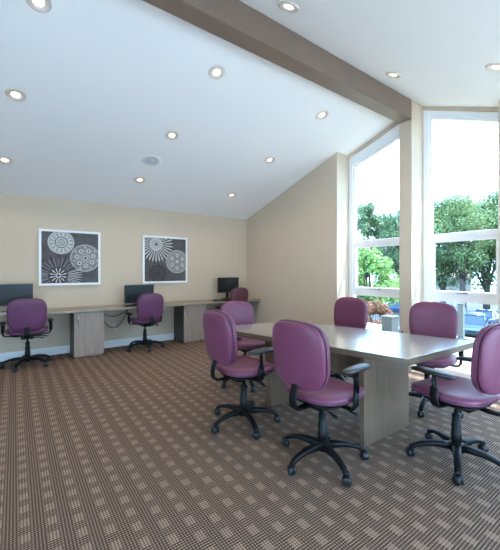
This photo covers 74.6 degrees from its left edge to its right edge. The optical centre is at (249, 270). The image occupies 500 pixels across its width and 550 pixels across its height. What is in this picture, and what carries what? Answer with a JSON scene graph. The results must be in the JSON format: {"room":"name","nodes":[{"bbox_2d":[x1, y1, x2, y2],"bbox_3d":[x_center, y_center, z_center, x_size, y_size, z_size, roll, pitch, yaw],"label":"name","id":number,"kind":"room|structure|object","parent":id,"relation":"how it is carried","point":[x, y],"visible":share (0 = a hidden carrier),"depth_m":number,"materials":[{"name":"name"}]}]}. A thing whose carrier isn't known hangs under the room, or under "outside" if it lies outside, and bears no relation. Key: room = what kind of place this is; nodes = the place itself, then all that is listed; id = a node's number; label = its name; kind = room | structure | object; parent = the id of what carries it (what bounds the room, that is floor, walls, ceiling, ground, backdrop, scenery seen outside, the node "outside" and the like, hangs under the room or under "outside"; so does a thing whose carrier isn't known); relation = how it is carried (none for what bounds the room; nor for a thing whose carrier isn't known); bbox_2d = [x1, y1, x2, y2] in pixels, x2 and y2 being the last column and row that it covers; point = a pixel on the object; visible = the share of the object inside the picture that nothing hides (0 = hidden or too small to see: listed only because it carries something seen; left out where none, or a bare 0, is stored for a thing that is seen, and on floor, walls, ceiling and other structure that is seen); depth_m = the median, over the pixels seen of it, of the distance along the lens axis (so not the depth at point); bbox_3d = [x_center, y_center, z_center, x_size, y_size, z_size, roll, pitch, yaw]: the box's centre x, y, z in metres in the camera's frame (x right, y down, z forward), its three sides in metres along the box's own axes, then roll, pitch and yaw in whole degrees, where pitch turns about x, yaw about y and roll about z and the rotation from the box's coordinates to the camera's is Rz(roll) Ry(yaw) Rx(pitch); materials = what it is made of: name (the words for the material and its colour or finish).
{"room":"computer lab","nodes":[
{"label":"computer lab","id":0,"kind":"room"},
{"bbox_2d":[0,192,245,352],"bbox_3d":[-3.031,0.139,5.413,8.090,2.603,0.150,0,0,-36],"label":"wall","id":1,"kind":"structure","parent":0,"point":[216,246],"depth_m":5.75,"materials":[{"name":"beige paint"}]},
{"bbox_2d":[39,229,100,285],"bbox_3d":[-2.929,-0.215,5.365,0.890,0.890,0.043,0,0,-36],"label":"framed print","id":2,"kind":"object","parent":1,"relation":"attached to","point":[66,257],"visible":1,"depth_m":5.34,"materials":[{"name":"white paper"}]},
{"bbox_2d":[0,333,173,361],"bbox_3d":[-3.113,1.278,5.253,7.470,0.125,0.016,0,0,-36],"label":"baseboard","id":3,"kind":"structure","parent":1,"relation":"attached to","point":[163,337],"depth_m":5.33,"materials":[{"name":"white paint"}]},
{"bbox_2d":[112,323,116,329],"bbox_3d":[-2.387,0.980,5.777,0.072,0.116,0.010,0,0,-36],"label":"wall outlet","id":4,"kind":"object","parent":1,"relation":"attached to","point":[113,324],"visible":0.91,"depth_m":5.78,"materials":[{"name":"beige plastic"}]},
{"bbox_2d":[142,235,186,282],"bbox_3d":[-1.621,-0.215,6.304,0.890,0.890,0.043,0,0,-36],"label":"framed print","id":5,"kind":"object","parent":1,"relation":"attached to","point":[164,259],"visible":1,"depth_m":6.28,"materials":[{"name":"white paper"}]},
{"bbox_2d":[0,340,499,549],"bbox_3d":[-0.940,1.400,2.458,8.140,0.120,7.490,0,0,-36],"label":"floor","id":6,"kind":"structure","parent":0,"point":[117,449],"depth_m":2.20,"materials":[{"name":"carpet"}]},
{"bbox_2d":[0,298,53,372],"bbox_3d":[-3.146,0.854,4.628,0.646,0.969,0.652,0,0,-34],"label":"chair","id":7,"kind":"object","parent":6,"relation":"on","point":[26,318],"visible":1,"depth_m":4.42,"materials":[{"name":"fabric"}]},
{"bbox_2d":[70,311,103,358],"bbox_3d":[-2.624,0.986,5.280,0.425,0.709,0.507,0,0,-36],"label":"base cabinet","id":8,"kind":"object","parent":6,"relation":"on","point":[86,328],"visible":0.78,"depth_m":5.10,"materials":[{"name":"grey laminate"}]},
{"bbox_2d":[0,298,260,317],"bbox_3d":[-2.371,0.613,5.463,6.020,0.036,0.540,0,0,-36],"label":"countertop","id":9,"kind":"structure","parent":8,"relation":"on","point":[208,301],"depth_m":5.37,"materials":[{"name":"grey laminate"}]},
{"bbox_2d":[0,284,32,311],"bbox_3d":[-3.460,0.392,4.767,0.510,0.404,0.190,0,0,-36],"label":"monitor","id":10,"kind":"object","parent":9,"relation":"on","point":[8,292],"visible":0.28,"depth_m":4.75,"materials":[{"name":"black plastic"}]},
{"bbox_2d":[124,284,153,304],"bbox_3d":[-1.967,0.420,5.826,0.510,0.350,0.190,0,0,-36],"label":"monitor","id":11,"kind":"object","parent":9,"relation":"on","point":[131,292],"visible":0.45,"depth_m":5.75,"materials":[{"name":"black plastic"}]},
{"bbox_2d":[217,277,238,298],"bbox_3d":[-0.464,0.365,6.905,0.510,0.460,0.190,0,0,-36],"label":"monitor","id":12,"kind":"object","parent":9,"relation":"on","point":[224,284],"visible":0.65,"depth_m":6.86,"materials":[{"name":"black plastic"}]},
{"bbox_2d":[125,293,164,351],"bbox_3d":[-1.802,0.854,5.644,0.641,0.969,0.618,0,0,-39],"label":"chair","id":13,"kind":"object","parent":6,"relation":"on","point":[150,306],"visible":1,"depth_m":5.45,"materials":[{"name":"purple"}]},
{"bbox_2d":[174,304,205,343],"bbox_3d":[-1.152,0.986,6.337,0.460,0.709,0.507,0,0,-36],"label":"base cabinet","id":14,"kind":"object","parent":6,"relation":"on","point":[188,319],"visible":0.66,"depth_m":6.15,"materials":[{"name":"grey laminate"}]},
{"bbox_2d":[215,287,247,307],"bbox_3d":[-0.386,0.832,6.642,0.652,1.016,0.682,0,0,-44],"label":"chair","id":15,"kind":"object","parent":6,"relation":"on","point":[236,294],"visible":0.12,"depth_m":6.38,"materials":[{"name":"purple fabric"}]},
{"bbox_2d":[203,309,280,439],"bbox_3d":[-0.074,0.831,2.881,0.615,1.014,0.638,0,0,-36],"label":"chair","id":16,"kind":"object","parent":6,"relation":"on","point":[219,328],"visible":0.98,"depth_m":2.70,"materials":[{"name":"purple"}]},
{"bbox_2d":[220,301,264,391],"bbox_3d":[-0.061,0.861,3.923,0.638,0.954,0.661,0,0,-26],"label":"chair","id":17,"kind":"object","parent":6,"relation":"on","point":[241,312],"visible":0.38,"depth_m":4.09,"materials":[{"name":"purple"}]},
{"bbox_2d":[272,319,370,486],"bbox_3d":[0.497,0.831,2.318,0.616,1.014,0.635,0,0,-41],"label":"chair","id":18,"kind":"object","parent":6,"relation":"on","point":[301,350],"visible":1,"depth_m":2.13,"materials":[{"name":"fabric"}]},
{"bbox_2d":[330,297,367,381],"bbox_3d":[1.055,0.831,3.919,0.639,1.014,0.648,0,0,-40],"label":"chair","id":19,"kind":"object","parent":6,"relation":"on","point":[348,311],"visible":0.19,"depth_m":4.02,"materials":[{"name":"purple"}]},
{"bbox_2d":[235,322,473,447],"bbox_3d":[0.760,0.968,3.119,2.209,0.745,0.983,0,0,41],"label":"meeting table","id":20,"kind":"object","parent":6,"relation":"on","point":[384,407],"visible":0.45,"depth_m":2.70,"materials":[{"name":"grey wood"}]},
{"bbox_2d":[394,302,465,418],"bbox_3d":[1.750,0.831,3.239,0.634,1.014,0.664,0,0,40],"label":"chair","id":21,"kind":"object","parent":6,"relation":"on","point":[435,319],"visible":0.49,"depth_m":3.35,"materials":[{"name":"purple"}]},
{"bbox_2d":[406,323,499,485],"bbox_3d":[1.463,0.831,2.304,0.642,1.014,0.642,0,0,-28],"label":"chair","id":22,"kind":"object","parent":6,"relation":"on","point":[479,392],"visible":1,"depth_m":2.14,"materials":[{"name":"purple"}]},
{"bbox_2d":[0,0,499,219],"bbox_3d":[-0.936,-1.597,2.461,8.250,1.712,7.790,0,0,-36],"label":"ceiling","id":23,"kind":"structure","parent":0,"point":[103,82],"depth_m":3.62,"materials":[{"name":"white paint"}]},
{"bbox_2d":[0,156,13,163],"bbox_3d":[-3.137,-1.418,4.198,0.179,0.061,0.172,0,0,-40],"label":"recessed light","id":24,"kind":"object","parent":23,"relation":"in","point":[3,159],"visible":1,"depth_m":4.20,"materials":[{"name":"beige"}]},
{"bbox_2d":[5,88,26,101],"bbox_3d":[-2.360,-1.774,3.304,0.179,0.061,0.172,0,0,-40],"label":"recessed light","id":25,"kind":"object","parent":23,"relation":"in","point":[15,94],"visible":1,"depth_m":3.29,"materials":[{"name":"beige"}]},
{"bbox_2d":[25,0,51,12],"bbox_3d":[-1.639,-2.088,2.541,0.179,0.061,0.172,0,0,-40],"label":"recessed light","id":26,"kind":"object","parent":23,"relation":"in","point":[42,6],"visible":1,"depth_m":2.56,"materials":[{"name":"beige"}]},
{"bbox_2d":[134,177,145,182],"bbox_3d":[-1.733,-1.430,5.157,0.179,0.061,0.172,0,0,-31],"label":"recessed light","id":27,"kind":"object","parent":23,"relation":"in","point":[137,179],"visible":1,"depth_m":5.15,"materials":[{"name":"beige"}]},
{"bbox_2d":[141,155,160,166],"bbox_3d":[-1.430,-1.587,4.735,0.283,0.090,0.271,0,0,-31],"label":"ceiling speaker","id":28,"kind":"object","parent":23,"relation":"attached to","point":[149,160],"visible":1,"depth_m":4.73,"materials":[{"name":"white paint"}]},
{"bbox_2d":[143,156,158,165],"bbox_3d":[-1.429,-1.586,4.734,0.230,0.006,0.230,0,-17,-36],"label":"grille","id":29,"kind":"object","parent":28,"relation":"attached to","point":[150,160],"depth_m":4.73,"materials":[{"name":"white metal"}]},
{"bbox_2d":[165,131,178,139],"bbox_3d":[-1.017,-1.771,4.280,0.179,0.061,0.172,0,0,-31],"label":"recessed light","id":30,"kind":"object","parent":23,"relation":"in","point":[172,135],"visible":1,"depth_m":4.27,"materials":[{"name":"beige"}]},
{"bbox_2d":[208,65,224,78],"bbox_3d":[-0.350,-2.091,3.454,0.179,0.061,0.172,0,0,-31],"label":"recessed light","id":31,"kind":"object","parent":23,"relation":"in","point":[216,71],"visible":1,"depth_m":3.44,"materials":[{"name":"beige"}]},
{"bbox_2d":[227,193,236,197],"bbox_3d":[-0.342,-1.427,6.168,0.179,0.061,0.172,0,0,-31],"label":"recessed light","id":32,"kind":"object","parent":23,"relation":"in","point":[230,195],"visible":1,"depth_m":6.16,"materials":[{"name":"beige"}]},
{"bbox_2d":[264,157,274,162],"bbox_3d":[0.315,-1.771,5.237,0.179,0.061,0.172,0,0,-31],"label":"recessed light","id":33,"kind":"object","parent":23,"relation":"in","point":[268,159],"visible":1,"depth_m":5.23,"materials":[{"name":"beige"}]},
{"bbox_2d":[143,0,410,123],"bbox_3d":[-0.945,-2.152,2.233,7.470,0.281,0.170,0,0,-36],"label":"ceiling beam","id":34,"kind":"structure","parent":23,"relation":"attached to","point":[235,22],"depth_m":3.09,"materials":[{"name":"brown paint"}]},
{"bbox_2d":[278,1,299,12],"bbox_3d":[0.313,-2.134,2.650,0.179,0.077,0.165,0,0,-31],"label":"recessed light","id":35,"kind":"object","parent":23,"relation":"in","point":[290,7],"visible":1,"depth_m":2.64,"materials":[{"name":"beige"}]},
{"bbox_2d":[315,110,328,119],"bbox_3d":[0.966,-2.091,4.399,0.179,0.061,0.172,0,0,-31],"label":"recessed light","id":36,"kind":"object","parent":23,"relation":"in","point":[322,114],"visible":1,"depth_m":4.39,"materials":[{"name":"beige"}]},
{"bbox_2d":[385,72,401,77],"bbox_3d":[1.571,-2.147,3.590,0.179,0.077,0.165,0,0,-31],"label":"recessed light","id":37,"kind":"object","parent":23,"relation":"in","point":[389,74],"visible":1,"depth_m":3.58,"materials":[{"name":"beige"}]},
{"bbox_2d":[485,63,499,71],"bbox_3d":[2.117,-1.748,2.813,0.179,0.077,0.165,0,0,-31],"label":"recessed light","id":38,"kind":"object","parent":23,"relation":"in","point":[495,67],"visible":1,"depth_m":2.82,"materials":[{"name":"beige"}]},
{"bbox_2d":[246,152,348,324],"bbox_3d":[0.858,-0.250,6.529,0.470,3.380,2.574,0,0,-36],"label":"wall","id":39,"kind":"structure","parent":0,"point":[297,244],"depth_m":5.95,"materials":[{"name":"beige paint"}]},
{"bbox_2d":[399,100,422,371],"bbox_3d":[2.280,-0.427,4.548,0.470,3.733,0.170,0,0,-36],"label":"wall column","id":40,"kind":"structure","parent":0,"point":[410,131],"depth_m":4.41,"materials":[{"name":"beige paint"}]},
{"bbox_2d":[348,106,497,158],"bbox_3d":[2.723,-1.783,4.181,0.180,0.966,3.416,0,0,-36],"label":"wall","id":41,"kind":"structure","parent":0,"point":[431,108],"depth_m":4.35,"materials":[{"name":"beige paint"}]},
{"bbox_2d":[349,124,398,297],"bbox_3d":[2.011,-0.435,5.116,0.126,3.550,1.066,0,0,-36],"label":"window","id":42,"kind":"structure","parent":41,"relation":"in","point":[389,138],"depth_m":5.36,"materials":[{"name":"white plastic"}]},
{"bbox_2d":[423,110,497,378],"bbox_3d":[2.701,-0.437,4.155,0.126,3.553,0.960,0,0,-36],"label":"window","id":43,"kind":"structure","parent":41,"relation":"in","point":[430,294],"depth_m":4.42,"materials":[{"name":"white plastic"}]},
{"bbox_2d":[498,100,499,322],"bbox_3d":[2.939,-0.211,3.631,0.470,3.302,0.170,0,0,-36],"label":"wall pier","id":44,"kind":"object","parent":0,"point":[498,100],"visible":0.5,"depth_m":3.56,"materials":[{"name":"beige paint"}]},
{"label":"outside","id":45,"kind":"structure","parent":0,"visible":0},
{"bbox_2d":[362,281,495,292],"bbox_3d":[72.118,5.600,101.021,85.000,0.280,240.000,0,0,-36],"label":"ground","id":46,"kind":"structure","parent":45,"point":[492,287],"depth_m":102.35,"materials":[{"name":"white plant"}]},
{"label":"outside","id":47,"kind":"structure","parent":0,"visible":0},
{"bbox_2d":[371,301,497,337],"bbox_3d":[24.004,5.590,48.011,55.000,0.300,130.000,0,0,-36],"label":"parking lot","id":48,"kind":"structure","parent":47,"point":[471,307],"depth_m":47.59,"materials":[{"name":"grey asphalt"}]},
{"bbox_2d":[357,202,384,283],"bbox_3d":[18.150,-2.656,51.880,7.423,16.745,6.271,0,0,-10],"label":"leafy tree","id":49,"kind":"object","parent":48,"relation":"on","point":[368,220],"visible":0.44,"depth_m":51.06,"materials":[{"name":"green plant"}]},
{"bbox_2d":[356,247,398,318],"bbox_3d":[11.272,1.670,30.847,5.690,8.101,7.108,0,0,-36],"label":"tree","id":50,"kind":"object","parent":48,"relation":"on","point":[371,263],"visible":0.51,"depth_m":30.05,"materials":[{"name":"green plant"}]},
{"bbox_2d":[366,299,394,324],"bbox_3d":[9.434,3.904,24.815,3.702,3.587,2.626,0,0,-36],"label":"flowering shrub","id":51,"kind":"object","parent":48,"relation":"on","point":[380,309],"visible":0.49,"depth_m":24.79,"materials":[{"name":"brown plant"}]},
{"bbox_2d":[371,215,398,279],"bbox_3d":[22.221,-1.839,53.708,6.151,15.055,7.281,0,0,12],"label":"leafy tree","id":52,"kind":"object","parent":48,"relation":"on","point":[382,215],"visible":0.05,"depth_m":52.84,"materials":[{"name":"green plant"}]},
{"bbox_2d":[375,208,398,282],"bbox_3d":[22.207,-1.915,48.025,7.284,15.176,9.594,0,0,36],"label":"leafy tree","id":53,"kind":"object","parent":48,"relation":"on","point":[393,224],"visible":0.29,"depth_m":46.90,"materials":[{"name":"green plant"}]},
{"bbox_2d":[386,302,398,310],"bbox_3d":[18.938,4.715,43.900,4.640,1.450,1.860,0,0,14],"label":"parked car","id":54,"kind":"object","parent":48,"relation":"on","point":[395,307],"visible":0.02,"depth_m":43.03,"materials":[{"name":"blue paint"}]},
{"bbox_2d":[435,272,470,291],"bbox_3d":[40.051,2.720,65.942,7.800,5.440,5.400,0,0,34],"label":"house","id":55,"kind":"structure","parent":48,"relation":"on","point":[468,288],"depth_m":63.30,"materials":[{"name":"paint"}]},
{"bbox_2d":[449,303,466,312],"bbox_3d":[21.982,4.580,36.220,4.640,1.720,1.860,0,0,-32],"label":"parked car","id":56,"kind":"object","parent":48,"relation":"on","point":[452,304],"visible":0.05,"depth_m":36.40,"materials":[{"name":"silver metal"}]},
{"bbox_2d":[434,195,484,302],"bbox_3d":[25.429,-2.007,42.966,9.715,15.368,7.376,0,0,-25],"label":"leafy tree","id":57,"kind":"object","parent":48,"relation":"on","point":[442,281],"visible":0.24,"depth_m":41.55,"materials":[{"name":"green plant"}]},
{"bbox_2d":[434,189,497,308],"bbox_3d":[26.329,-2.041,39.184,10.368,15.428,9.936,0,0,33],"label":"leafy tree","id":58,"kind":"object","parent":48,"relation":"on","point":[462,216],"visible":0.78,"depth_m":38.38,"materials":[{"name":"green plant"}]},
{"bbox_2d":[440,191,497,308],"bbox_3d":[30.157,-2.400,42.069,10.227,16.179,7.765,0,0,34],"label":"leafy tree","id":59,"kind":"object","parent":48,"relation":"on","point":[486,278],"visible":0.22,"depth_m":41.55,"materials":[{"name":"green plant"}]},
{"bbox_2d":[465,312,487,335],"bbox_3d":[19.216,4.580,28.070,1.860,1.720,4.640,0,0,38],"label":"parked car","id":60,"kind":"object","parent":48,"relation":"on","point":[474,321],"visible":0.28,"depth_m":27.36,"materials":[{"name":"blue metal"}]},
{"bbox_2d":[467,181,497,260],"bbox_3d":[32.338,-2.701,40.807,10.814,16.790,11.284,0,0,-9],"label":"leafy tree","id":61,"kind":"object","parent":48,"relation":"on","point":[496,188],"visible":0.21,"depth_m":39.99,"materials":[{"name":"green plant"}]},
{"bbox_2d":[475,309,497,324],"bbox_3d":[23.966,4.715,33.456,4.640,1.450,1.860,0,0,-40],"label":"parked car","id":62,"kind":"object","parent":48,"relation":"on","point":[492,315],"visible":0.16,"depth_m":32.88,"materials":[{"name":"blue paint"}]},
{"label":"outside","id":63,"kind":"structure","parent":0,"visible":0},
{"bbox_2d":[366,325,472,371],"bbox_3d":[2.679,1.565,6.848,2.860,0.250,24.000,0,0,-36],"label":"terrace","id":64,"kind":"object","parent":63,"point":[466,366],"depth_m":5.52,"materials":[{"name":"beige concrete"}]},
{"bbox_2d":[381,315,398,331],"bbox_3d":[3.373,1.258,7.894,0.330,0.365,0.290,0,0,-36],"label":"utility box","id":65,"kind":"object","parent":64,"relation":"on","point":[390,323],"visible":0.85,"depth_m":7.80,"materials":[{"name":"grey paint"}]},
{"bbox_2d":[367,323,474,340],"bbox_3d":[3.922,1.545,7.740,0.200,0.290,24.000,0,0,-36],"label":"curb","id":66,"kind":"object","parent":64,"relation":"on","point":[369,324],"depth_m":8.43,"materials":[{"name":"white concrete"}]},
{"bbox_2d":[456,303,464,338],"bbox_3d":[4.407,1.058,6.844,0.150,0.765,0.150,0,0,-36],"label":"bollard post","id":67,"kind":"object","parent":64,"relation":"on","point":[461,306],"visible":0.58,"depth_m":6.81,"materials":[{"name":"grey paint"}]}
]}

